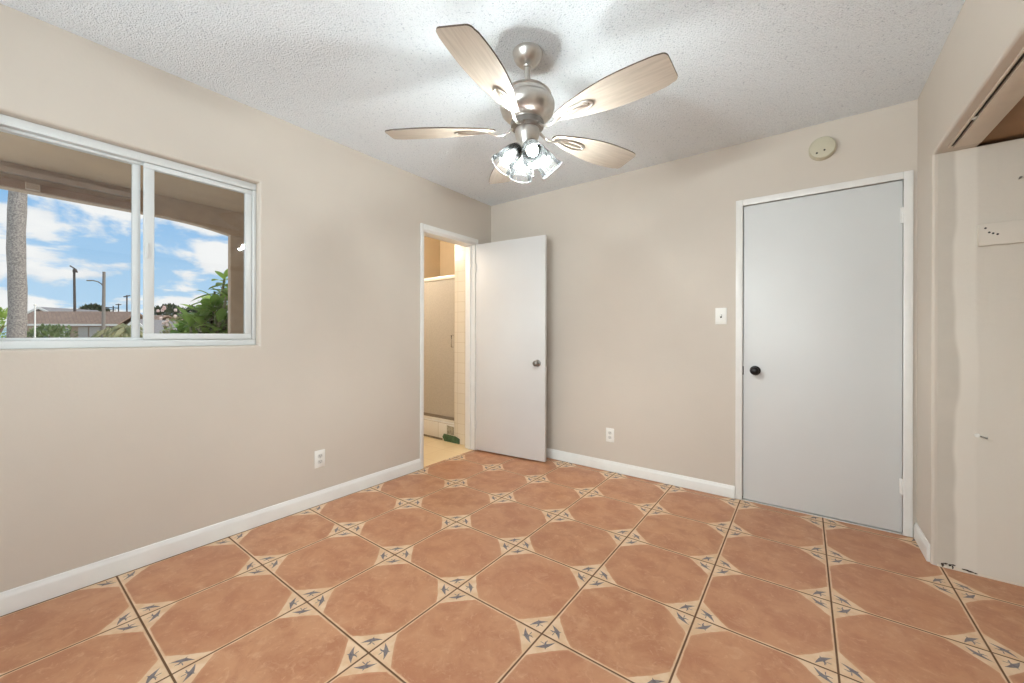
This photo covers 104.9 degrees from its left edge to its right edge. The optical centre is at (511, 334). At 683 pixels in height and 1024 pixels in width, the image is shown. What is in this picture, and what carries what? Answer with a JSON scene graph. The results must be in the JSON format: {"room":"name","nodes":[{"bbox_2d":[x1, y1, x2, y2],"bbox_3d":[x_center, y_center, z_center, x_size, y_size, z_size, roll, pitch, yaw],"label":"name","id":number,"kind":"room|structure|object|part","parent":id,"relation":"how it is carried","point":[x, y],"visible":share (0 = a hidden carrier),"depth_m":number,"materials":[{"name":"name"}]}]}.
{"room":"empty bedroom","nodes":[
{"label":"empty bedroom","id":0,"kind":"room"},
{"bbox_2d":[0,131,243,212],"bbox_3d":[-3.022,-1.175,2.035,1.706,0.060,4.090,0,0,37],"label":"ceiling","id":1,"kind":"structure","parent":0,"point":[15,149],"depth_m":2.75,"materials":[{"name":"beige paint"}]},
{"bbox_2d":[0,161,243,236],"bbox_3d":[-3.538,-1.035,2.418,0.080,0.224,4.090,0,0,37],"label":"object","id":2,"kind":"structure","parent":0,"point":[222,221],"depth_m":3.26,"materials":[{"name":"beige paint"}]},
{"bbox_2d":[25,182,40,191],"bbox_3d":[-3.246,-1.004,2.665,0.035,0.045,0.065,0,0,37],"label":"junction box","id":3,"kind":"object","parent":2,"relation":"attached to","point":[28,185],"visible":1,"depth_m":2.65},
{"bbox_2d":[0,177,130,209],"bbox_3d":[-3.840,-1.006,1.919,0.029,0.053,2.930,0,0,37],"label":"trim","id":4,"kind":"structure","parent":2,"relation":"attached to","point":[5,182],"depth_m":2.81,"materials":[{"name":"brown wood"}]},
{"bbox_2d":[0,165,130,197],"bbox_3d":[-3.837,-1.091,1.918,0.034,0.037,2.930,0,0,37],"label":"trim","id":5,"kind":"structure","parent":2,"relation":"attached to","point":[5,169],"depth_m":2.78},
{"bbox_2d":[228,235,243,333],"bbox_3d":[-2.471,0.177,3.850,0.070,2.197,0.515,0,0,37],"label":"pillar","id":6,"kind":"structure","parent":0,"point":[235,243],"depth_m":3.66,"materials":[{"name":"beige paint"}]},
{"bbox_2d":[0,3,490,592],"bbox_3d":[-1.831,-0.102,2.098,0.130,2.520,5.475,0,0,37],"label":"wall","id":7,"kind":"structure","parent":0,"point":[106,452],"depth_m":2.22,"materials":[{"name":"beige paint"}]},
{"bbox_2d":[0,114,255,348],"bbox_3d":[-1.908,-0.432,2.014,0.076,0.986,1.046,0,0,37],"label":"window","id":8,"kind":"structure","parent":7,"relation":"in","point":[11,125],"depth_m":2.02,"materials":[{"name":"white plastic"}]},
{"bbox_3d":[-2.068,-0.429,1.828,0.028,0.908,0.498,0,0,37],"label":"fixed sash","id":9,"kind":"part","parent":8,"relation":"part of","materials":[{"name":"white plastic"}]},
{"bbox_3d":[-1.743,-0.428,2.211,0.026,0.906,0.487,0,0,37],"label":"sliding sash","id":10,"kind":"part","parent":8,"relation":"part of","materials":[{"name":"white plastic"}]},
{"bbox_2d":[0,459,420,615],"bbox_3d":[-2.061,1.108,1.673,0.014,0.092,4.262,0,0,37],"label":"baseboard","id":11,"kind":"structure","parent":7,"relation":"attached to","point":[23,596],"depth_m":2.06,"materials":[{"name":"white paint"}]},
{"bbox_2d":[315,449,324,468],"bbox_3d":[-1.312,0.846,2.685,0.008,0.118,0.072,0,0,37],"label":"wall outlet","id":12,"kind":"object","parent":7,"relation":"attached to","point":[320,454],"visible":1,"depth_m":2.68,"materials":[{"name":"white plastic"}]},
{"bbox_2d":[420,223,477,468],"bbox_3d":[-0.620,0.098,3.719,0.144,2.120,0.740,0,0,37],"label":"door frame","id":13,"kind":"structure","parent":7,"relation":"attached to","point":[470,244],"depth_m":3.96,"materials":[{"name":"white paint"}]},
{"bbox_3d":[-0.778,0.097,3.397,0.014,2.120,0.034,0,0,37],"label":"casing","id":14,"kind":"part","parent":13,"relation":"part of","materials":[{"name":"white paint"}]},
{"bbox_3d":[-0.562,-0.937,3.683,0.014,0.050,0.680,0,0,37],"label":"casing","id":15,"kind":"part","parent":13,"relation":"part of","materials":[{"name":"white paint"}]},
{"bbox_3d":[-0.355,0.098,3.966,0.014,2.120,0.026,0,0,37],"label":"casing","id":16,"kind":"part","parent":13,"relation":"part of","materials":[{"name":"white paint"}]},
{"bbox_2d":[475,235,546,461],"bbox_3d":[-0.024,0.122,3.757,0.772,2.052,0.166,0,0,31],"label":"door","id":17,"kind":"structure","parent":7,"relation":"in","point":[511,349],"depth_m":3.73,"materials":[{"name":"white paint"}]},
{"bbox_3d":[0.217,0.258,3.557,0.063,0.063,0.064,0,0,31],"label":"knob","id":18,"kind":"part","parent":17,"relation":"part of","materials":[{"name":"silver metal"}]},
{"bbox_2d":[424,236,439,277],"bbox_3d":[-1.193,-0.141,5.159,0.060,2.600,0.610,0,0,37],"label":"wall","id":19,"kind":"structure","parent":0,"point":[431,246],"depth_m":5.26,"materials":[{"name":"beige paint"}]},
{"bbox_2d":[440,240,454,275],"bbox_3d":[-0.738,-0.140,5.263,1.428,2.600,0.100,0,0,37],"label":"wall","id":20,"kind":"structure","parent":0,"point":[447,250],"depth_m":5.30,"materials":[{"name":"beige paint"}]},
{"bbox_2d":[454,244,464,444],"bbox_3d":[-0.284,-0.139,4.484,0.230,2.600,0.810,0,0,37],"label":"tiled wall","id":21,"kind":"structure","parent":0,"point":[459,340],"depth_m":4.18,"materials":[{"name":"beige tile"}]},
{"bbox_2d":[0,0,964,205],"bbox_3d":[-0.185,-1.433,0.878,4.362,0.150,5.715,0,0,37],"label":"ceiling","id":22,"kind":"structure","parent":0,"point":[347,73],"depth_m":1.95,"materials":[{"name":"white paint"}]},
{"bbox_2d":[385,24,677,183],"bbox_3d":[0.097,-1.061,1.862,1.300,0.593,1.332,0,0,37],"label":"ceiling fan","id":23,"kind":"object","parent":22,"relation":"hanging from","point":[526,104],"visible":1,"depth_m":1.77,"materials":[{"name":"beige wood"}]},
{"bbox_3d":[-0.345,-0.991,1.928,0.532,0.006,0.169,0,12,5],"label":"blade","id":24,"kind":"part","parent":23,"relation":"part of","materials":[{"name":"beige wood"}]},
{"bbox_3d":[-0.088,-0.991,1.507,0.169,0.006,0.532,13,5,22],"label":"blade","id":25,"kind":"part","parent":23,"relation":"part of","materials":[{"name":"brown wood"}]},
{"bbox_3d":[-0.024,-0.990,2.303,0.169,0.006,0.532,-12,3,-13],"label":"blade","id":26,"kind":"part","parent":23,"relation":"part of","materials":[{"name":"brown wood"}]},
{"bbox_3d":[-0.030,-0.842,1.872,0.131,0.154,0.138,0,0,37],"label":"lamp shade","id":27,"kind":"part","parent":23,"relation":"part of","materials":[{"name":"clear glass"}]},
{"bbox_3d":[-0.014,-0.845,1.873,0.052,0.048,0.051,0,0,37],"label":"bulb","id":28,"kind":"part","parent":23,"relation":"part of","materials":[{"name":"white glass"}]},
{"bbox_3d":[-0.006,-0.863,1.877,0.054,0.060,0.056,0,0,37],"label":"bulb","id":29,"kind":"part","parent":23,"relation":"part of","materials":[{"name":"white glass"}]},
{"bbox_3d":[0.051,-0.842,1.997,0.138,0.154,0.131,0,0,37],"label":"lamp shade","id":30,"kind":"part","parent":23,"relation":"part of","materials":[{"name":"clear glass"}]},
{"bbox_3d":[0.052,-0.844,1.981,0.051,0.048,0.052,0,0,37],"label":"bulb","id":31,"kind":"part","parent":23,"relation":"part of","materials":[{"name":"white glass"}]},
{"bbox_3d":[0.056,-0.863,1.973,0.056,0.060,0.054,0,0,37],"label":"bulb","id":32,"kind":"part","parent":23,"relation":"part of","materials":[{"name":"white glass"}]},
{"bbox_3d":[0.094,-0.844,1.807,0.051,0.048,0.052,0,0,37],"label":"bulb","id":33,"kind":"part","parent":23,"relation":"part of","materials":[{"name":"white glass"}]},
{"bbox_3d":[0.095,-0.842,1.791,0.138,0.154,0.131,0,0,37],"label":"lamp shade","id":34,"kind":"part","parent":23,"relation":"part of","materials":[{"name":"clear glass"}]},
{"bbox_3d":[0.160,-0.844,1.915,0.052,0.048,0.051,0,0,37],"label":"bulb","id":35,"kind":"part","parent":23,"relation":"part of","materials":[{"name":"white glass"}]},
{"bbox_3d":[0.176,-0.842,1.916,0.131,0.154,0.138,0,0,37],"label":"lamp shade","id":36,"kind":"part","parent":23,"relation":"part of","materials":[{"name":"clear glass"}]},
{"bbox_3d":[0.432,-0.989,2.113,0.532,0.006,0.169,0,-12,-31],"label":"blade","id":37,"kind":"part","parent":23,"relation":"part of","materials":[{"name":"brown wood"}]},
{"bbox_3d":[0.392,-0.989,1.621,0.532,0.006,0.169,0,-12,41],"label":"blade","id":38,"kind":"part","parent":23,"relation":"part of","materials":[{"name":"brown wood"}]},
{"bbox_2d":[0,436,1023,682],"bbox_3d":[-0.750,1.190,1.626,5.750,0.060,5.950,0,0,37],"label":"floor","id":39,"kind":"structure","parent":0,"point":[474,566],"depth_m":1.72,"materials":[{"name":"tile"}]},
{"bbox_2d":[424,418,459,443],"bbox_3d":[-0.959,1.061,4.532,1.070,0.193,0.114,0,0,37],"label":"shower curb","id":40,"kind":"object","parent":39,"relation":"on","point":[441,430],"visible":0.44,"depth_m":4.35,"materials":[{"name":"tile"}]},
{"bbox_2d":[424,275,454,422],"bbox_3d":[-0.993,0.154,4.553,0.982,1.620,0.056,0,0,37],"label":"shower door","id":41,"kind":"structure","parent":40,"relation":"on","point":[439,292],"depth_m":4.44,"materials":[{"name":"beige glass"}]},
{"bbox_3d":[-0.989,0.950,4.563,0.980,0.028,0.032,0,0,37],"label":"rail","id":42,"kind":"part","parent":41,"relation":"part of","materials":[{"name":"white metal"}]},
{"bbox_3d":[-0.985,-0.636,4.563,0.980,0.040,0.032,0,0,37],"label":"rail","id":43,"kind":"part","parent":41,"relation":"part of","materials":[{"name":"white metal"}]},
{"bbox_2d":[491,99,917,537],"bbox_3d":[1.393,-0.094,3.033,4.192,2.520,0.130,0,0,37],"label":"wall","id":44,"kind":"structure","parent":0,"point":[640,262],"depth_m":3.09,"materials":[{"name":"beige paint"}]},
{"bbox_2d":[606,428,613,442],"bbox_3d":[0.837,0.856,3.358,0.072,0.118,0.008,0,0,37],"label":"wall outlet","id":45,"kind":"object","parent":44,"relation":"attached to","point":[609,431],"visible":1,"depth_m":3.35,"materials":[{"name":"white plastic"}]},
{"bbox_2d":[546,448,734,498],"bbox_3d":[0.676,1.118,3.471,2.264,0.085,0.018,0,0,37],"label":"baseboard","id":46,"kind":"structure","parent":44,"relation":"attached to","point":[720,489],"depth_m":3.16,"materials":[{"name":"white paint"}]},
{"bbox_2d":[715,308,726,323],"bbox_3d":[1.514,-0.136,2.851,0.074,0.120,0.018,0,0,37],"label":"light switch","id":47,"kind":"object","parent":44,"relation":"attached to","point":[720,313],"visible":1,"depth_m":2.85,"materials":[{"name":"white plastic"}]},
{"bbox_2d":[808,136,835,160],"bbox_3d":[1.970,-1.185,2.496,0.140,0.140,0.046,0,0,37],"label":"smoke detector","id":48,"kind":"object","parent":44,"relation":"attached to","point":[822,148],"visible":1,"depth_m":2.48,"materials":[{"name":"beige plastic"}]},
{"bbox_2d":[742,180,903,532],"bbox_3d":[1.974,0.124,2.562,0.820,2.085,0.189,0,0,37],"label":"door","id":49,"kind":"structure","parent":44,"relation":"in","point":[823,272],"depth_m":2.50,"materials":[{"name":"white paint"}]},
{"bbox_3d":[1.672,0.248,2.709,0.066,0.066,0.064,0,0,37],"label":"knob","id":50,"kind":"part","parent":49,"relation":"part of","materials":[{"name":"black metal"}]},
{"bbox_2d":[735,170,913,536],"bbox_3d":[1.961,0.109,2.546,0.894,2.116,0.054,0,0,37],"label":"door frame","id":51,"kind":"structure","parent":44,"relation":"attached to","point":[907,176],"depth_m":2.28,"materials":[{"name":"white paint"}]},
{"bbox_3d":[1.607,0.107,2.783,0.043,2.113,0.014,0,0,37],"label":"casing","id":52,"kind":"part","parent":51,"relation":"part of","materials":[{"name":"white paint"}]},
{"bbox_3d":[1.952,-0.928,2.529,0.810,0.042,0.014,0,0,37],"label":"casing","id":53,"kind":"part","parent":51,"relation":"part of","materials":[{"name":"white paint"}]},
{"bbox_3d":[2.291,0.108,2.275,0.041,2.113,0.014,0,0,37],"label":"casing","id":54,"kind":"part","parent":51,"relation":"part of","materials":[{"name":"white paint"}]},
{"bbox_2d":[917,0,1023,565],"bbox_3d":[0.832,-0.096,0.120,0.150,2.520,5.215,0,0,37],"label":"wall","id":55,"kind":"structure","parent":0,"point":[986,36],"depth_m":1.99,"materials":[{"name":"beige paint"}]},
{"bbox_2d":[913,522,929,561],"bbox_3d":[2.228,1.121,2.141,0.013,0.088,0.303,0,0,37],"label":"baseboard","id":56,"kind":"structure","parent":55,"relation":"attached to","point":[922,542],"depth_m":2.11,"materials":[{"name":"white paint"}]},
{"bbox_2d":[948,47,1023,147],"bbox_3d":[1.503,-0.910,0.994,0.107,0.012,2.205,0,0,37],"label":"door track","id":57,"kind":"object","parent":55,"relation":"attached to","point":[1008,90],"visible":1,"depth_m":1.55,"materials":[{"name":"beige wood"}]},
{"bbox_2d":[937,138,1023,586],"bbox_3d":[2.487,0.128,1.799,0.764,2.082,0.102,0,0,37],"label":"wall","id":58,"kind":"structure","parent":0,"point":[980,377],"depth_m":1.90,"materials":[{"name":"paint"}]},
{"bbox_2d":[974,433,987,438],"bbox_3d":[2.263,0.488,1.896,0.016,0.020,0.044,0,0,-22],"label":"wall anchor","id":59,"kind":"object","parent":58,"relation":"attached to","point":[976,434],"visible":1,"depth_m":1.90,"materials":[{"name":"white plastic"}]},
{"bbox_2d":[977,219,1023,246],"bbox_3d":[2.504,-0.480,1.715,0.627,0.106,0.019,0,0,37],"label":"cleat","id":60,"kind":"object","parent":58,"relation":"attached to","point":[1006,232],"visible":1,"depth_m":1.85,"materials":[{"name":"beige wood"}]},
{"bbox_2d":[977,96,1023,146],"bbox_3d":[1.828,-0.963,0.801,0.634,0.060,2.493,0,0,37],"label":"ceiling","id":61,"kind":"structure","parent":0,"point":[1011,127],"depth_m":1.78,"materials":[{"name":"brown wood"}]},
{"label":"outside","id":62,"kind":"structure","parent":0,"visible":0},
{"bbox_3d":[-57.244,1.539,61.675,159.838,0.200,210.000,0,0,37],"label":"ground","id":63,"kind":"structure","parent":62,"visible":0},
{"bbox_2d":[0,307,7,337],"bbox_3d":[-18.311,0.194,13.785,1.800,2.712,1.796,0,0,37],"label":"tree","id":64,"kind":"object","parent":63,"relation":"on","point":[3,314],"visible":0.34,"depth_m":13.95,"materials":[{"name":"green plant"}]},
{"bbox_2d":[6,190,27,337],"bbox_3d":[-8.930,-2.806,6.958,3.478,8.740,3.304,0,0,2],"label":"palm tree","id":65,"kind":"object","parent":63,"relation":"on","point":[17,286],"visible":0.26,"depth_m":6.93,"materials":[{"name":"grey plant"}]},
{"bbox_2d":[34,304,35,337],"bbox_3d":[-31.540,-0.272,26.003,0.133,3.550,0.140,0,0,37],"label":"flag pole","id":66,"kind":"object","parent":63,"relation":"on","point":[34,304],"visible":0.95,"depth_m":25.97,"materials":[{"name":"white metal"}]},
{"bbox_2d":[27,323,78,340],"bbox_3d":[-40.917,0.298,34.813,3.827,2.699,3.960,0,0,37],"label":"shrub","id":67,"kind":"object","parent":63,"relation":"on","point":[56,331],"visible":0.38,"depth_m":34.48,"materials":[{"name":"green plant"}]},
{"bbox_2d":[27,307,99,313],"bbox_3d":[-59.276,-1.051,52.707,6.200,4.970,7.060,0,0,0],"label":"house","id":68,"kind":"structure","parent":63,"relation":"on","point":[37,308],"depth_m":50.49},
{"bbox_2d":[70,265,77,310],"bbox_3d":[-50.154,-3.247,45.000,0.920,9.412,0.280,0,0,0],"label":"utility pole","id":69,"kind":"object","parent":63,"relation":"on","point":[75,271],"visible":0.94,"depth_m":44.93,"materials":[{"name":"brown wood"}]},
{"bbox_2d":[27,304,142,337],"bbox_3d":[-45.830,-1.032,42.355,11.200,5.000,4.590,0,0,0],"label":"house","id":70,"kind":"structure","parent":63,"relation":"on","point":[85,323],"depth_m":40.86,"materials":[{"name":"brown"}]},
{"bbox_3d":[-44.233,0.222,40.574,1.000,2.100,0.049,0,0,0],"label":"garage door","id":71,"kind":"part","parent":70,"relation":"part of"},
{"bbox_3d":[-43.008,0.225,40.573,1.150,2.100,0.049,0,0,0],"label":"garage door","id":72,"kind":"part","parent":70,"relation":"part of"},
{"bbox_2d":[79,303,111,311],"bbox_3d":[-63.564,-1.744,59.965,4.885,6.383,4.689,0,0,37],"label":"round tree","id":73,"kind":"object","parent":63,"relation":"on","point":[90,306],"visible":0.16,"depth_m":59.21,"materials":[{"name":"green plant"}]},
{"bbox_2d":[86,272,105,337],"bbox_3d":[-29.609,-1.492,27.996,1.295,6.002,0.230,0,0,0],"label":"street lamp","id":74,"kind":"object","parent":63,"relation":"on","point":[103,323],"visible":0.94,"depth_m":27.93,"materials":[{"name":"grey metal"}]},
{"bbox_2d":[91,326,122,337],"bbox_3d":[-24.333,0.499,23.743,1.643,2.058,1.904,0,0,37],"label":"palm","id":75,"kind":"object","parent":63,"relation":"on","point":[105,332],"visible":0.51,"depth_m":23.42,"materials":[{"name":"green plant"}]},
{"bbox_2d":[107,323,142,337],"bbox_3d":[-20.498,0.462,21.004,2.216,2.150,1.677,0,0,37],"label":"palm","id":76,"kind":"object","parent":63,"relation":"on","point":[125,330],"visible":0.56,"depth_m":20.67,"materials":[{"name":"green plant"}]},
{"bbox_2d":[123,295,129,311],"bbox_3d":[-48.980,-1.795,50.013,0.822,6.510,0.180,0,0,0],"label":"utility pole","id":77,"kind":"object","parent":63,"relation":"on","point":[126,296],"visible":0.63,"depth_m":49.95,"materials":[{"name":"brown wood"}]},
{"bbox_2d":[127,319,176,332],"bbox_3d":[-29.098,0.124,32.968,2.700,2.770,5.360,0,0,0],"label":"gabled house","id":78,"kind":"structure","parent":63,"relation":"on","point":[158,325],"depth_m":31.68,"materials":[{"name":"white"}]},
{"bbox_2d":[154,315,175,319],"bbox_3d":[-56.775,-0.810,60.948,7.000,4.500,7.040,0,0,0],"label":"house","id":79,"kind":"structure","parent":63,"relation":"on","point":[156,317],"depth_m":60.79,"materials":[{"name":"brown"}]},
{"bbox_2d":[154,303,183,319],"bbox_3d":[-61.307,-2.239,69.811,7.568,7.422,7.531,0,0,37],"label":"broad tree","id":80,"kind":"object","parent":63,"relation":"on","point":[170,307],"visible":0.21,"depth_m":68.85,"materials":[{"name":"green plant"}]},
{"bbox_2d":[156,306,187,332],"bbox_3d":[-7.600,0.466,8.983,0.995,2.215,0.974,0,0,37],"label":"flowering shrub","id":81,"kind":"object","parent":63,"relation":"on","point":[174,317],"visible":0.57,"depth_m":8.80,"materials":[{"name":"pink plant"}]},
{"bbox_2d":[178,304,195,323],"bbox_3d":[-69.900,-2.655,86.101,7.323,8.219,7.285,0,0,37],"label":"broad tree","id":82,"kind":"object","parent":63,"relation":"on","point":[190,310],"visible":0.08,"depth_m":84.70,"materials":[{"name":"green plant"}]},
{"bbox_2d":[162,269,227,339],"bbox_3d":[-3.406,0.431,4.267,1.328,2.293,0.734,0,0,21],"label":"tree","id":83,"kind":"object","parent":63,"relation":"on","point":[211,317],"visible":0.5,"depth_m":4.13,"materials":[{"name":"green plant"}]},
{"bbox_3d":[-3.400,0.479,4.279,0.962,2.195,0.410,0,0,24],"label":"stem","id":84,"kind":"part","parent":83,"relation":"part of","materials":[{"name":"green plant"}]}
]}

